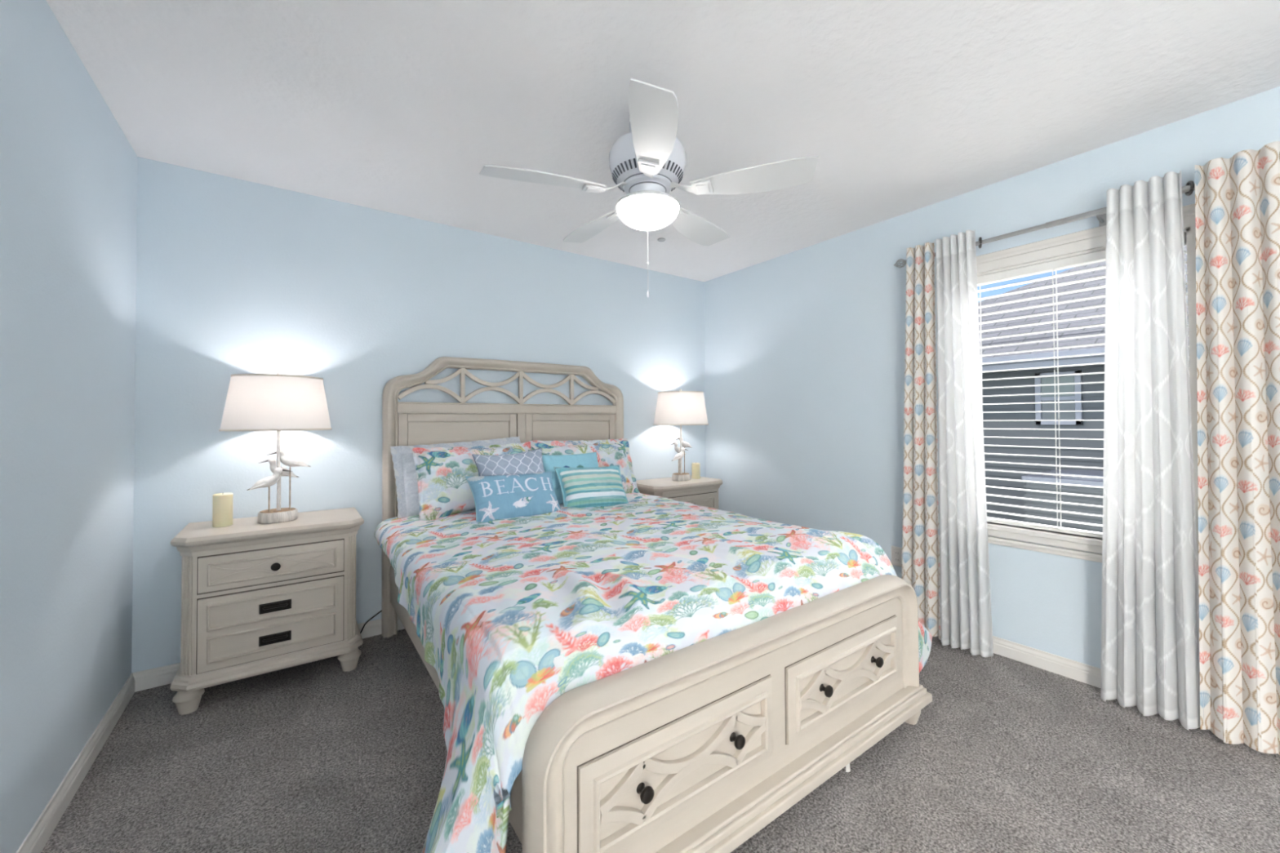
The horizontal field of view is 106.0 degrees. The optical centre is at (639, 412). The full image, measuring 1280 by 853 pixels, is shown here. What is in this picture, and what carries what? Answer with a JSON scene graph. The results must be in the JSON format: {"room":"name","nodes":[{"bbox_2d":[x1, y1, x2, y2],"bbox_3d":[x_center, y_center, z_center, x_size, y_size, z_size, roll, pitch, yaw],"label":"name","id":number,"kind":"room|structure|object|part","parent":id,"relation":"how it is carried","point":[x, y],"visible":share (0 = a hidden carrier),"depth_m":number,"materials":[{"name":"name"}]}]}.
{"room":"bedroom","nodes":[
{"label":"bedroom","id":0,"kind":"room"},
{"bbox_2d":[0,0,137,852],"bbox_3d":[-0.838,0.011,0.056,0.120,2.460,5.440,0,-1,-36],"label":"wall","id":1,"kind":"structure","parent":0,"point":[68,168],"depth_m":1.48,"materials":[{"name":"blue paint"}]},
{"bbox_2d":[16,673,134,852],"bbox_3d":[-1.081,1.188,0.498,0.014,0.083,4.160,0,-1,-36],"label":"baseboard","id":2,"kind":"structure","parent":1,"relation":"attached to","point":[41,832],"depth_m":1.59,"materials":[{"name":"white paint"}]},
{"bbox_2d":[131,156,705,672],"bbox_3d":[-0.900,0.064,3.287,3.552,2.460,0.120,0,-1,-36],"label":"wall","id":3,"kind":"structure","parent":0,"point":[234,276],"depth_m":2.65,"materials":[{"name":"blue paint"}]},
{"bbox_2d":[131,615,404,692],"bbox_3d":[-0.854,1.231,3.214,3.552,0.083,0.014,0,-1,-36],"label":"baseboard","id":4,"kind":"structure","parent":3,"relation":"attached to","point":[163,675],"depth_m":2.24,"materials":[{"name":"white paint"}]},
{"bbox_2d":[360,609,382,633],"bbox_3d":[-1.528,1.158,2.721,0.284,0.166,0.026,0,-1,-36],"label":"power cord","id":5,"kind":"object","parent":3,"relation":"attached to","point":[381,610],"visible":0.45,"depth_m":2.71,"materials":[{"name":"black rubber"}]},
{"bbox_2d":[40,628,1279,852],"bbox_3d":[0.659,1.231,1.108,3.552,0.007,5.200,0,-1,-36],"label":"floor","id":6,"kind":"structure","parent":0,"point":[1006,755],"depth_m":1.64,"materials":[{"name":"grey carpet"}]},
{"bbox_2d":[169,506,364,715],"bbox_3d":[-1.746,0.894,2.319,0.700,0.737,0.420,0,-1,-36],"label":"nightstand","id":7,"kind":"object","parent":6,"relation":"on","point":[257,598],"visible":1,"depth_m":2.15,"materials":[{"name":"beige paint"}]},
{"bbox_3d":[-1.905,1.207,2.037,0.100,0.104,0.100,0,-1,-36],"label":"leg","id":8,"kind":"part","parent":7,"relation":"part of","materials":[{"name":"beige paint"}]},
{"bbox_2d":[212,492,233,527],"bbox_3d":[-1.929,0.448,2.231,0.072,0.154,0.072,0,-1,-36],"label":"pillar candle","id":9,"kind":"object","parent":7,"relation":"on","point":[222,503],"visible":1,"depth_m":2.20,"materials":[{"name":"beige wax"}]},
{"bbox_3d":[-1.747,1.134,2.318,0.696,0.062,0.413,0,-1,-36],"label":"molding","id":10,"kind":"part","parent":7,"relation":"part of","materials":[{"name":"beige paint"}]},
{"bbox_3d":[-1.646,0.944,2.180,0.524,0.306,0.018,0,-1,-36],"label":"drawer","id":11,"kind":"part","parent":7,"relation":"part of","materials":[{"name":"beige paint"}]},
{"bbox_3d":[-1.647,0.690,2.184,0.524,0.148,0.018,0,-1,-36],"label":"drawer","id":12,"kind":"part","parent":7,"relation":"part of","materials":[{"name":"beige paint"}]},
{"bbox_3d":[-1.638,1.009,2.168,0.464,0.108,0.010,0,-1,-36],"label":"bead frame","id":13,"kind":"part","parent":7,"relation":"part of","materials":[{"name":"beige paint"}]},
{"bbox_3d":[-1.639,0.873,2.170,0.464,0.112,0.010,0,-1,-36],"label":"bead frame","id":14,"kind":"part","parent":7,"relation":"part of","materials":[{"name":"beige paint"}]},
{"bbox_3d":[-1.641,0.692,2.174,0.444,0.078,0.007,0,-1,-36],"label":"lattice molding","id":15,"kind":"part","parent":7,"relation":"part of","materials":[{"name":"beige paint"}]},
{"bbox_3d":[-1.640,0.692,2.173,0.464,0.095,0.010,0,-1,-36],"label":"bead frame","id":16,"kind":"part","parent":7,"relation":"part of","materials":[{"name":"beige paint"}]},
{"bbox_3d":[-1.636,1.017,2.165,0.116,0.042,0.017,0,-1,-36],"label":"handle","id":17,"kind":"part","parent":7,"relation":"part of","materials":[{"name":"brown metal"}]},
{"bbox_3d":[-1.637,0.875,2.167,0.116,0.042,0.017,0,-1,-36],"label":"handle","id":18,"kind":"part","parent":7,"relation":"part of","materials":[{"name":"brown metal"}]},
{"bbox_2d":[218,372,332,524],"bbox_3d":[-1.755,0.165,2.344,0.436,0.722,0.436,0,-1,-36],"label":"table lamp","id":19,"kind":"object","parent":7,"relation":"on","point":[278,402],"visible":1,"depth_m":2.21,"materials":[{"name":"white fabric"}]},
{"bbox_3d":[-1.768,0.411,2.300,0.005,0.132,0.005,-1,-1,32],"label":"leg","id":20,"kind":"part","parent":19,"relation":"part of","materials":[{"name":"paint"}]},
{"bbox_3d":[-1.756,-0.041,2.347,0.432,0.250,0.432,0,-1,-36],"label":"lamp shade","id":21,"kind":"part","parent":19,"relation":"part of","materials":[{"name":"white fabric"}]},
{"bbox_3d":[-1.755,0.269,2.345,0.018,0.425,0.020,0,-1,-36],"label":"stem","id":22,"kind":"part","parent":19,"relation":"part of","materials":[{"name":"white plastic"}]},
{"bbox_3d":[-1.724,0.369,2.377,0.005,0.219,0.005,0,-1,-13],"label":"leg","id":23,"kind":"part","parent":19,"relation":"part of","materials":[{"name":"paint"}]},
{"bbox_3d":[-1.633,0.692,2.164,0.036,0.036,0.030,0,-1,-36],"label":"knob","id":24,"kind":"part","parent":7,"relation":"part of","materials":[{"name":"brown metal"}]},
{"bbox_3d":[-1.430,1.210,2.377,0.100,0.104,0.100,0,-1,-36],"label":"leg","id":25,"kind":"part","parent":7,"relation":"part of","materials":[{"name":"beige paint"}]},
{"bbox_2d":[382,356,932,852],"bbox_3d":[-0.175,0.448,2.337,1.700,1.613,2.216,0,-1,-36],"label":"bed","id":26,"kind":"object","parent":6,"relation":"on","point":[700,747],"visible":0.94,"depth_m":1.40,"materials":[{"name":"beige paint"}]},
{"bbox_3d":[-0.815,0.951,1.916,0.024,0.200,2.055,0,-1,-36],"label":"rail","id":27,"kind":"part","parent":26,"relation":"part of","materials":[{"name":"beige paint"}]},
{"bbox_3d":[-0.793,0.466,3.218,1.640,1.613,0.064,0,-1,-36],"label":"headboard","id":28,"kind":"part","parent":26,"relation":"part of","materials":[{"name":"beige paint"}]},
{"bbox_3d":[-0.799,0.489,3.225,1.500,0.966,0.040,0,-1,-36],"label":"panel","id":29,"kind":"part","parent":26,"relation":"part of","materials":[{"name":"beige paint"}]},
{"bbox_3d":[-0.798,-0.022,3.229,1.496,0.065,0.052,0,-1,-36],"label":"rail","id":30,"kind":"part","parent":26,"relation":"part of","materials":[{"name":"beige paint"}]},
{"bbox_3d":[0.011,0.902,1.145,0.037,0.037,0.037,0,-1,-36],"label":"knob","id":31,"kind":"part","parent":26,"relation":"part of","materials":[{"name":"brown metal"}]},
{"bbox_3d":[0.132,0.903,1.249,0.648,0.232,0.030,0,-1,-36],"label":"drawer","id":32,"kind":"part","parent":26,"relation":"part of","materials":[{"name":"beige paint"}]},
{"bbox_3d":[0.133,0.903,1.246,0.560,0.154,0.018,0,-1,-36],"label":"lattice molding","id":33,"kind":"part","parent":26,"relation":"part of","materials":[{"name":"beige paint"}]},
{"bbox_2d":[553,557,875,667],"bbox_3d":[-0.190,0.732,2.365,1.485,0.265,1.985,0,-1,-36],"label":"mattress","id":34,"kind":"object","parent":26,"relation":"on","point":[558,661],"visible":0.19,"depth_m":1.16,"materials":[{"name":"white fabric"}]},
{"bbox_2d":[373,493,932,852],"bbox_3d":[-0.095,0.842,2.368,2.338,0.677,2.009,0,-1,-36],"label":"comforter","id":35,"kind":"object","parent":34,"relation":"on","point":[609,590],"visible":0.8,"depth_m":1.49,"materials":[{"name":"fabric"}]},
{"bbox_2d":[390,436,520,519],"bbox_3d":[-1.049,0.398,2.890,0.787,0.487,0.153,0,-1,-36],"label":"quilted sham","id":36,"kind":"object","parent":35,"relation":"on","point":[405,473],"visible":0.18,"depth_m":2.71,"materials":[{"name":"fabric"}]},
{"bbox_2d":[411,441,530,520],"bbox_3d":[-0.930,0.386,2.811,0.705,0.399,0.235,0,-1,-36],"label":"pillow","id":37,"kind":"object","parent":35,"relation":"on","point":[444,490],"visible":0.54,"depth_m":2.65,"materials":[{"name":"fabric"}]},
{"bbox_2d":[471,447,544,475],"bbox_3d":[-0.718,0.396,2.773,0.440,0.364,0.199,0,-1,-38],"label":"lattice pillow","id":38,"kind":"object","parent":35,"relation":"on","point":[531,461],"visible":0.44,"depth_m":2.74,"materials":[{"name":"fabric"}]},
{"bbox_2d":[465,471,560,522],"bbox_3d":[-0.669,0.469,2.628,0.508,0.263,0.210,0,-1,-39],"label":"pillow","id":39,"kind":"object","parent":35,"relation":"on","point":[496,496],"visible":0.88,"depth_m":2.56,"materials":[{"name":"fabric"}]},
{"bbox_2d":[542,452,598,503],"bbox_3d":[-0.415,0.417,3.027,0.407,0.313,0.164,0,-1,-36],"label":"pillow","id":40,"kind":"object","parent":35,"relation":"on","point":[585,460],"visible":0.36,"depth_m":2.99,"materials":[{"name":"fabric"}]},
{"bbox_2d":[528,438,639,493],"bbox_3d":[-0.351,0.385,3.239,0.765,0.406,0.230,0,-1,-32],"label":"floral sham","id":41,"kind":"object","parent":35,"relation":"on","point":[610,452],"visible":0.41,"depth_m":3.29,"materials":[{"name":"fabric"}]},
{"bbox_2d":[553,464,628,507],"bbox_3d":[-0.282,0.465,2.937,0.463,0.277,0.189,0,-1,-33],"label":"striped pillow","id":42,"kind":"object","parent":35,"relation":"on","point":[580,487],"visible":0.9,"depth_m":2.88,"materials":[{"name":"fabric"}]},
{"bbox_3d":[0.428,0.889,1.494,1.646,0.496,0.099,0,-1,-36],"label":"footboard","id":43,"kind":"part","parent":26,"relation":"part of","materials":[{"name":"beige paint"}]},
{"bbox_3d":[0.420,0.930,1.505,1.484,0.415,0.062,0,-1,-36],"label":"panel","id":44,"kind":"part","parent":26,"relation":"part of","materials":[{"name":"beige paint"}]},
{"bbox_3d":[0.268,0.904,1.330,0.037,0.037,0.037,0,-1,-36],"label":"knob","id":45,"kind":"part","parent":26,"relation":"part of","materials":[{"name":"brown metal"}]},
{"bbox_3d":[0.436,1.118,1.482,1.700,0.062,0.136,0,-1,-36],"label":"molding","id":46,"kind":"part","parent":26,"relation":"part of","materials":[{"name":"beige paint"}]},
{"bbox_3d":[0.607,0.906,1.574,0.037,0.037,0.037,0,-1,-36],"label":"knob","id":47,"kind":"part","parent":26,"relation":"part of","materials":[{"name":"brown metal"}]},
{"bbox_3d":[0.728,0.907,1.677,0.672,0.232,0.030,0,-1,-36],"label":"drawer","id":48,"kind":"part","parent":26,"relation":"part of","materials":[{"name":"beige paint"}]},
{"bbox_3d":[0.729,0.907,1.675,0.581,0.154,0.018,0,-1,-36],"label":"lattice molding","id":49,"kind":"part","parent":26,"relation":"part of","materials":[{"name":"beige paint"}]},
{"bbox_2d":[845,763,850,772],"bbox_3d":[0.695,1.176,1.615,0.045,0.052,0.013,1,-1,-41],"label":"paper tag","id":50,"kind":"object","parent":26,"relation":"attached to","point":[847,766],"visible":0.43,"depth_m":1.61,"materials":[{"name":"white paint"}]},
{"bbox_3d":[0.864,0.907,1.758,0.037,0.037,0.037,0,-1,-36],"label":"knob","id":51,"kind":"part","parent":26,"relation":"part of","materials":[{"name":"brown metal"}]},
{"bbox_3d":[1.086,1.194,1.939,0.085,0.095,0.085,0,-1,-36],"label":"leg","id":52,"kind":"part","parent":26,"relation":"part of","materials":[{"name":"beige paint"}]},
{"bbox_2d":[636,475,722,509],"bbox_3d":[0.289,0.907,3.783,0.700,0.737,0.420,0,-1,-36],"label":"nightstand","id":53,"kind":"object","parent":6,"relation":"on","point":[702,491],"visible":0.24,"depth_m":3.66,"materials":[{"name":"beige paint"}]},
{"bbox_2d":[653,389,708,481],"bbox_3d":[0.324,0.178,3.826,0.436,0.722,0.436,0,-1,-36],"label":"table lamp","id":54,"kind":"object","parent":53,"relation":"on","point":[680,407],"visible":1,"depth_m":3.67,"materials":[{"name":"white fabric"}]},
{"bbox_3d":[0.325,0.281,3.828,0.018,0.425,0.020,0,-1,-36],"label":"stem","id":55,"kind":"part","parent":54,"relation":"part of","materials":[{"name":"white plastic"}]},
{"bbox_3d":[0.323,-0.028,3.829,0.432,0.250,0.432,0,-1,-36],"label":"lamp shade","id":56,"kind":"part","parent":54,"relation":"part of","materials":[{"name":"white fabric"}]},
{"bbox_3d":[0.388,0.703,3.647,0.524,0.148,0.018,0,-1,-36],"label":"drawer","id":57,"kind":"part","parent":53,"relation":"part of","materials":[{"name":"beige paint"}]},
{"bbox_2d":[691,462,700,479],"bbox_3d":[0.455,0.474,3.933,0.068,0.131,0.068,0,-1,-36],"label":"pillar candle","id":58,"kind":"object","parent":53,"relation":"on","point":[695,467],"visible":1,"depth_m":3.90,"materials":[{"name":"beige wax"}]},
{"bbox_3d":[0.396,0.705,3.636,0.464,0.095,0.010,0,-1,-36],"label":"bead frame","id":59,"kind":"part","parent":53,"relation":"part of","materials":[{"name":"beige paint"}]},
{"bbox_3d":[0.395,0.705,3.638,0.444,0.078,0.007,0,-1,-36],"label":"lattice molding","id":60,"kind":"part","parent":53,"relation":"part of","materials":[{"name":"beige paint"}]},
{"bbox_2d":[45,0,1279,282],"bbox_3d":[0.646,-1.270,1.148,3.792,0.120,5.440,0,-1,-36],"label":"ceiling","id":61,"kind":"structure","parent":0,"point":[399,107],"depth_m":1.79,"materials":[{"name":"white paint"}]},
{"bbox_2d":[479,78,818,297],"bbox_3d":[0.067,-0.829,2.029,1.274,0.724,1.222,-1,-1,37],"label":"ceiling fan","id":62,"kind":"object","parent":61,"relation":"hanging from","point":[647,162],"visible":1,"depth_m":1.88,"materials":[{"name":"white plastic"}]},
{"bbox_3d":[-0.367,-0.897,1.852,0.475,0.006,0.157,0,11,-18],"label":"blade","id":63,"kind":"part","parent":62,"relation":"part of","materials":[{"name":"white wood"}]},
{"bbox_3d":[-0.225,-0.890,2.328,0.157,0.006,0.475,-14,8,-35],"label":"blade","id":64,"kind":"part","parent":62,"relation":"part of","materials":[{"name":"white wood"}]},
{"bbox_3d":[0.032,-0.622,1.973,0.003,0.273,0.003,-1,-1,32],"label":"pull chain","id":65,"kind":"part","parent":62,"relation":"part of","materials":[{"name":"white metal"}]},
{"bbox_3d":[0.032,-0.803,1.991,0.258,0.080,0.258,0,-1,-36],"label":"lamp shade","id":66,"kind":"part","parent":62,"relation":"part of","materials":[{"name":"white glass"}]},
{"bbox_3d":[0.032,-0.860,1.992,0.264,0.042,0.264,0,-1,-36],"label":"fitter plate","id":67,"kind":"part","parent":62,"relation":"part of","materials":[{"name":"white metal"}]},
{"bbox_3d":[0.042,-0.903,1.571,0.157,0.006,0.475,12,-1,0],"label":"blade","id":68,"kind":"part","parent":62,"relation":"part of","materials":[{"name":"white wood"}]},
{"bbox_3d":[0.272,-0.892,2.341,0.157,0.006,0.475,-16,-10,35],"label":"blade","id":69,"kind":"part","parent":62,"relation":"part of","materials":[{"name":"white wood"}]},
{"bbox_3d":[0.437,-0.901,1.872,0.475,0.006,0.157,-1,-13,18],"label":"blade","id":70,"kind":"part","parent":62,"relation":"part of","materials":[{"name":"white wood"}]},
{"bbox_2d":[657,237,665,241],"bbox_3d":[0.146,-1.167,3.272,0.056,0.010,0.056,0,-1,-36],"label":"sprinkler cover","id":71,"kind":"object","parent":61,"relation":"attached to","point":[661,239],"visible":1,"depth_m":3.26,"materials":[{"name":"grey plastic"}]},
{"bbox_2d":[704,86,1279,668],"bbox_3d":[2.144,0.030,2.199,0.120,2.460,5.440,0,-1,-36],"label":"wall","id":72,"kind":"structure","parent":0,"point":[805,348],"depth_m":3.07,"materials":[{"name":"blue paint"}]},
{"bbox_2d":[891,545,902,567],"bbox_3d":[1.550,0.869,2.907,0.007,0.116,0.074,0,-1,-36],"label":"wall outlet","id":73,"kind":"object","parent":72,"relation":"attached to","point":[896,552],"visible":0.86,"depth_m":2.91,"materials":[{"name":"white paint"}]},
{"bbox_2d":[894,551,899,555],"bbox_3d":[1.548,0.849,2.906,0.003,0.026,0.028,0,-1,-36],"label":"socket","id":74,"kind":"object","parent":73,"relation":"attached to","point":[896,553],"depth_m":2.91,"materials":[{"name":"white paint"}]},
{"bbox_2d":[894,557,899,562],"bbox_3d":[1.549,0.889,2.906,0.003,0.026,0.028,0,-1,-36],"label":"socket","id":75,"kind":"object","parent":73,"relation":"attached to","point":[896,559],"depth_m":2.91,"materials":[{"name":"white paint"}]},
{"bbox_2d":[940,622,1101,688],"bbox_3d":[2.096,1.198,2.141,0.014,0.083,5.200,0,-1,-36],"label":"baseboard","id":76,"kind":"structure","parent":72,"relation":"attached to","point":[1078,671],"depth_m":2.32,"materials":[{"name":"white paint"}]},
{"bbox_2d":[893,183,1195,268],"bbox_3d":[1.956,-0.864,2.264,0.116,0.081,1.481,0,-1,-36],"label":"curtain rod","id":77,"kind":"object","parent":72,"relation":"attached to","point":[1100,213],"visible":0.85,"depth_m":2.23,"materials":[{"name":"grey metal"}]},
{"bbox_2d":[902,242,940,639],"bbox_3d":[1.556,0.153,2.688,0.056,2.160,0.208,0,-1,-36],"label":"curtain","id":78,"kind":"object","parent":77,"relation":"hanging from","point":[920,532],"visible":0.94,"depth_m":2.68,"materials":[{"name":"fabric"}]},
{"bbox_2d":[935,228,993,657],"bbox_3d":[1.696,0.150,2.520,0.103,2.169,0.233,0,-1,-36],"label":"sheer curtain","id":79,"kind":"object","parent":77,"relation":"hanging from","point":[966,613],"visible":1,"depth_m":2.51,"materials":[{"name":"white fabric"}]},
{"bbox_2d":[1100,169,1204,729],"bbox_3d":[2.078,0.138,1.985,0.108,2.174,0.295,0,-1,-36],"label":"sheer curtain","id":80,"kind":"object","parent":77,"relation":"hanging from","point":[1150,608],"visible":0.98,"depth_m":1.96,"materials":[{"name":"white fabric"}]},
{"bbox_2d":[1195,141,1279,755],"bbox_3d":[2.212,0.133,1.770,0.060,2.174,0.238,0,-1,-36],"label":"curtain","id":81,"kind":"object","parent":77,"relation":"hanging from","point":[1237,197],"visible":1,"depth_m":1.78,"materials":[{"name":"fabric"}]},
{"bbox_2d":[976,203,1198,572],"bbox_3d":[2.044,-0.080,2.308,0.155,1.517,1.010,0,-1,-36],"label":"window","id":82,"kind":"structure","parent":72,"relation":"in","point":[1091,240],"depth_m":2.25,"materials":[{"name":"white paint"}]},
{"bbox_2d":[977,233,1189,537],"bbox_3d":[2.026,-0.079,2.296,0.064,1.300,0.778,0,-1,-36],"label":"window blind","id":83,"kind":"object","parent":82,"relation":"attached to","point":[1100,255],"visible":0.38,"depth_m":2.34,"materials":[{"name":"white plastic"}]},
{"bbox_3d":[2.021,-0.068,2.303,0.064,1.250,0.693,0,-1,-36],"label":"cord","id":84,"kind":"part","parent":83,"relation":"part of","materials":[{"name":"white plastic"}]},
{"bbox_3d":[2.033,0.562,2.287,0.052,0.018,0.778,0,-1,-36],"label":"rail","id":85,"kind":"part","parent":83,"relation":"part of","materials":[{"name":"white plastic"}]},
{"bbox_3d":[2.048,0.628,2.297,0.155,0.102,1.010,0,-1,-36],"label":"sill","id":86,"kind":"part","parent":82,"relation":"part of","materials":[{"name":"white paint"}]},
{"label":"outside","id":87,"kind":"structure","parent":0,"visible":0},
{"bbox_3d":[5.822,1.674,8.013,60.000,0.280,60.000,0,-1,-36],"label":"ground","id":88,"kind":"structure","parent":87,"visible":0},
{"bbox_2d":[1021,469,1103,532],"bbox_3d":[4.161,1.025,4.418,0.900,0.960,1.000,0,-1,-36],"label":"air conditioner","id":89,"kind":"object","parent":88,"relation":"on","point":[1036,477],"visible":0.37,"depth_m":4.32,"materials":[{"name":"grey metal"}]},
{"bbox_3d":[4.159,0.620,4.424,0.780,0.050,0.860,0,-1,-36],"label":"lid","id":90,"kind":"part","parent":89,"relation":"part of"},
{"bbox_2d":[977,244,1189,522],"bbox_3d":[9.072,-0.711,5.747,9.290,4.380,11.450,0,-1,-36],"label":"neighbor house","id":91,"kind":"structure","parent":88,"relation":"on","point":[1095,434],"depth_m":5.34,"materials":[{"name":"grey plastic"}]},
{"bbox_3d":[4.434,-0.271,5.120,0.010,0.210,0.280,0,-1,-36],"label":"pane","id":92,"kind":"part","parent":91,"relation":"part of","materials":[{"name":"grey glass"}]},
{"bbox_3d":[4.435,-0.021,5.116,0.010,0.210,0.280,0,-1,-36],"label":"pane","id":93,"kind":"part","parent":91,"relation":"part of","materials":[{"name":"grey glass"}]}
]}

